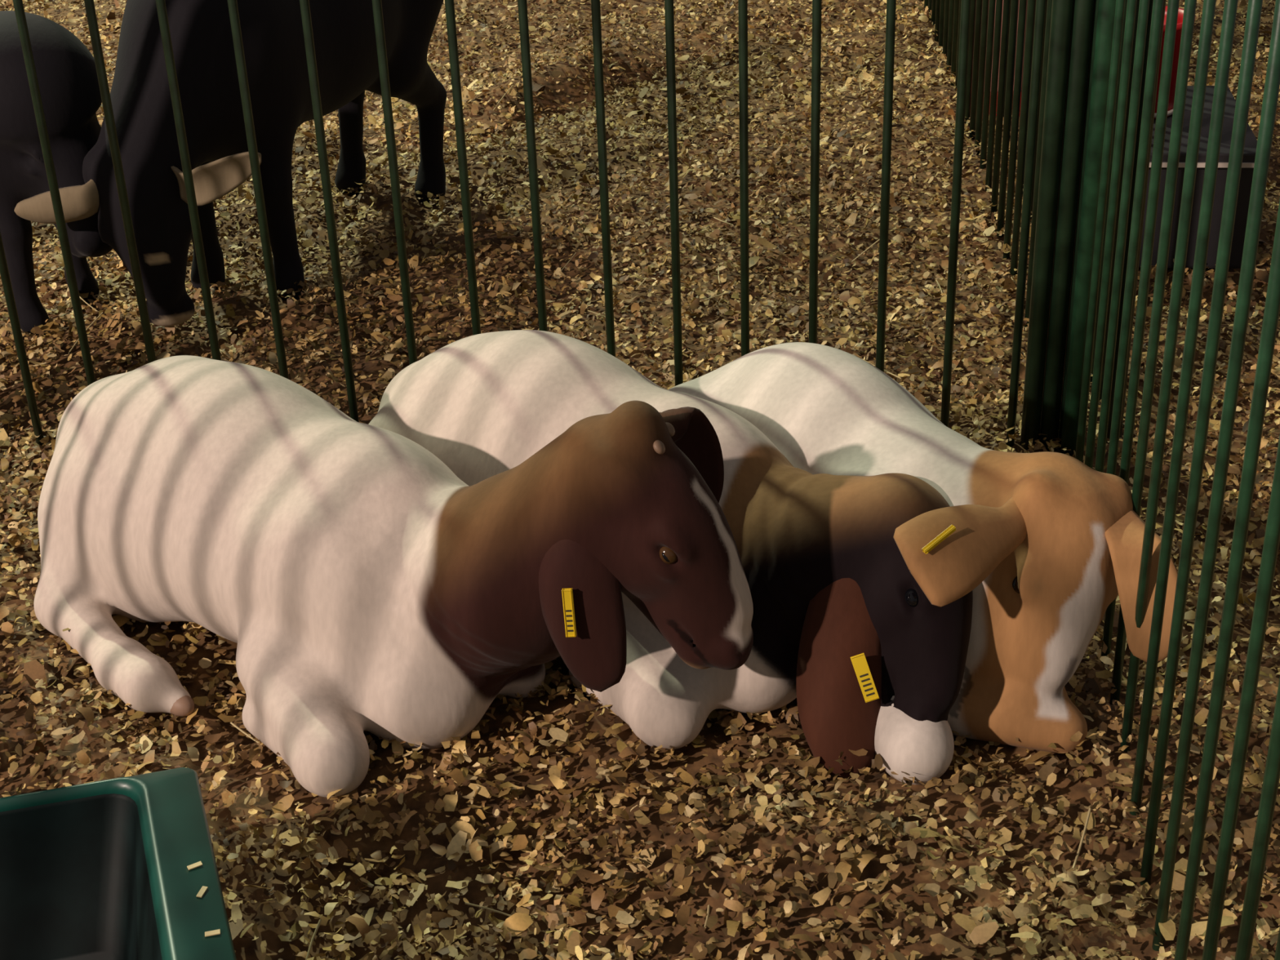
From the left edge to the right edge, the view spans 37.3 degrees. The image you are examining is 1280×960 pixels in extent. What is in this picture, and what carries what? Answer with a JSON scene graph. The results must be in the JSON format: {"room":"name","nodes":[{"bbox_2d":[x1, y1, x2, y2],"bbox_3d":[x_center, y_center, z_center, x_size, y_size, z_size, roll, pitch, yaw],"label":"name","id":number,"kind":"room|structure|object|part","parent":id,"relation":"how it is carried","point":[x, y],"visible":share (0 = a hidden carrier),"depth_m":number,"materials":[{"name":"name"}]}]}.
{"room":"livestock pen","nodes":[
{"label":"livestock pen","id":0,"kind":"room"},
{"bbox_2d":[0,0,1279,959],"bbox_3d":[-0.013,-0.348,3.528,10.000,0.127,11.500,-2,29,0],"label":"floor","id":1,"kind":"structure","parent":0,"point":[268,927],"depth_m":2.50,"materials":[{"name":"brown wood"}]},
{"bbox_2d":[0,10,112,335],"bbox_3d":[-1.266,-0.585,3.439,0.783,0.569,0.311,9,31,19],"label":"goat","id":2,"kind":"object","parent":1,"relation":"on","point":[66,70],"visible":0.73,"depth_m":3.23},
{"bbox_2d":[0,767,236,959],"bbox_3d":[-0.690,0.516,1.770,0.653,0.200,0.419,-8,30,-11],"label":"tub","id":3,"kind":"object","parent":1,"relation":"on","point":[97,870],"visible":1,"depth_m":1.93,"materials":[{"name":"green plastic"}]},
{"bbox_2d":[0,793,162,959],"bbox_3d":[-0.711,0.523,1.768,0.580,0.191,0.399,-8,30,-11],"label":"basin","id":4,"kind":"object","parent":3,"relation":"in","point":[81,874],"depth_m":1.94,"materials":[{"name":"plastic"}]},
{"bbox_2d":[186,861,202,870],"bbox_3d":[-0.426,0.369,1.816,0.014,0.002,0.006,-18,33,-24],"label":"cheese shaving","id":5,"kind":"object","parent":3,"relation":"on","point":[194,865],"visible":1,"depth_m":1.81,"materials":[{"name":"food"}]},
{"bbox_2d":[195,885,208,897],"bbox_3d":[-0.412,0.387,1.783,0.006,0.002,0.014,6,30,14],"label":"cheese shaving","id":6,"kind":"object","parent":3,"relation":"on","point":[203,889],"visible":1,"depth_m":1.78,"materials":[{"name":"food"}]},
{"bbox_2d":[204,928,220,937],"bbox_3d":[-0.391,0.414,1.733,0.014,0.002,0.006,-8,30,-10],"label":"cheese shaving","id":7,"kind":"object","parent":3,"relation":"on","point":[214,932],"visible":1,"depth_m":1.73,"materials":[{"name":"food"}]},
{"bbox_2d":[13,0,446,326],"bbox_3d":[-0.668,-0.710,3.523,0.390,0.672,1.073,10,32,21],"label":"goat","id":8,"kind":"object","parent":1,"relation":"on","point":[344,33],"visible":0.87,"depth_m":3.24},
{"bbox_2d":[33,355,753,797],"bbox_3d":[-0.371,0.056,2.320,1.074,0.486,0.440,17,35,31],"label":"goat","id":9,"kind":"object","parent":1,"relation":"on","point":[359,584],"visible":1,"depth_m":2.23},
{"bbox_2d":[565,609,573,631],"bbox_3d":[-0.077,0.154,2.075,0.007,0.025,0.006,-2,29,0],"label":"print","id":10,"kind":"object","parent":9,"relation":"attached to","point":[569,613],"depth_m":2.08},
{"bbox_2d":[0,0,1098,452],"bbox_3d":[-0.283,-0.712,2.630,1.871,1.536,0.032,0,29,3],"label":"fence","id":11,"kind":"object","parent":1,"relation":"on","point":[1073,30],"visible":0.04,"depth_m":2.77,"materials":[{"name":"metal"}]},
{"bbox_3d":[0.580,-0.708,2.582,0.028,1.520,0.028,-2,29,0],"label":"post","id":12,"kind":"part","parent":11,"relation":"part of","materials":[{"name":"green metal"}]},
{"bbox_3d":[0.609,-0.708,2.580,0.028,1.520,0.028,-2,29,0],"label":"post","id":13,"kind":"part","parent":11,"relation":"part of","materials":[{"name":"green metal"}]},
{"bbox_3d":[0.637,-0.709,2.578,0.028,1.520,0.028,-2,29,0],"label":"post","id":14,"kind":"part","parent":11,"relation":"part of","materials":[{"name":"green metal"}]},
{"bbox_2d":[28,1,1243,959],"bbox_3d":[0.109,-0.326,3.438,3.394,0.130,3.688,-2,29,0],"label":"straw","id":15,"kind":"object","parent":1,"relation":"on","point":[97,317],"visible":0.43,"depth_m":3.17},
{"bbox_2d":[0,0,1279,959],"bbox_3d":[0.107,-0.575,3.890,7.531,0.147,5.879,-2,29,0],"label":"wood shavings","id":16,"kind":"object","parent":1,"relation":"on","point":[357,926],"visible":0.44,"depth_m":2.88,"materials":[{"name":"brown wood"}]},
{"bbox_2d":[368,329,973,778],"bbox_3d":[-0.009,0.048,2.425,0.963,0.359,0.426,18,35,32],"label":"goat","id":17,"kind":"object","parent":1,"relation":"on","point":[842,625],"visible":0.6,"depth_m":2.25},
{"bbox_2d":[859,673,875,696],"bbox_3d":[0.261,0.235,2.178,0.009,0.024,0.018,-19,33,-28],"label":"print","id":18,"kind":"object","parent":17,"relation":"attached to","point":[867,682],"depth_m":2.18},
{"bbox_2d":[668,342,1177,784],"bbox_3d":[0.260,0.050,2.429,0.424,0.338,0.865,-15,32,-22],"label":"goat","id":19,"kind":"object","parent":1,"relation":"on","point":[1043,544],"visible":0.52,"depth_m":2.21},
{"bbox_2d":[920,0,1052,327],"bbox_3d":[0.716,-1.567,4.092,0.032,1.536,3.485,0,29,3],"label":"fence","id":20,"kind":"object","parent":1,"relation":"on","point":[946,14],"visible":0.24,"depth_m":3.66,"materials":[{"name":"green metal"}]},
{"bbox_2d":[982,0,1027,118],"bbox_3d":[0.890,-1.069,4.118,0.340,0.590,0.060,-2,29,0],"label":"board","id":21,"kind":"object","parent":1,"relation":"on","point":[1019,0],"visible":0.12,"depth_m":4.18,"materials":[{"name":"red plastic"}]},
{"bbox_2d":[1003,0,1166,443],"bbox_3d":[0.791,-1.579,4.108,0.032,1.536,3.489,0,29,3],"label":"fence","id":22,"kind":"object","parent":1,"relation":"on","point":[1148,33],"visible":0.02,"depth_m":2.87,"materials":[{"name":"green metal"}]},
{"bbox_3d":[0.715,-0.726,2.604,0.028,1.520,0.028,-2,29,0],"label":"post","id":23,"kind":"part","parent":22,"relation":"part of","materials":[{"name":"green metal"}]},
{"bbox_2d":[1060,0,1279,959],"bbox_3d":[0.487,-0.053,1.399,0.032,1.536,2.714,1,29,7],"label":"fence","id":24,"kind":"object","parent":1,"relation":"on","point":[1110,14],"visible":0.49,"depth_m":1.92,"materials":[{"name":"green metal"}]},
{"bbox_3d":[0.636,-0.694,2.552,0.028,1.520,0.028,-2,29,0],"label":"post","id":25,"kind":"part","parent":24,"relation":"part of","materials":[{"name":"green metal"}]},
{"bbox_2d":[1138,85,1257,268],"bbox_3d":[0.978,-0.580,3.611,0.315,0.226,0.400,1,29,6],"label":"storage box","id":26,"kind":"object","parent":1,"relation":"on","point":[1251,141],"visible":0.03,"depth_m":3.45,"materials":[{"name":"black plastic"}]},
{"bbox_2d":[1154,5,1195,119],"bbox_3d":[0.956,-0.779,3.548,0.142,0.182,0.142,-2,29,0],"label":"bucket","id":27,"kind":"object","parent":26,"relation":"on","point":[1180,12],"visible":0.09,"depth_m":3.51,"materials":[{"name":"red plastic"}]},
{"bbox_3d":[0.975,-0.670,3.564,0.315,0.024,0.395,1,29,6],"label":"lid","id":28,"kind":"part","parent":26,"relation":"part of","materials":[{"name":"black plastic"}]}
]}

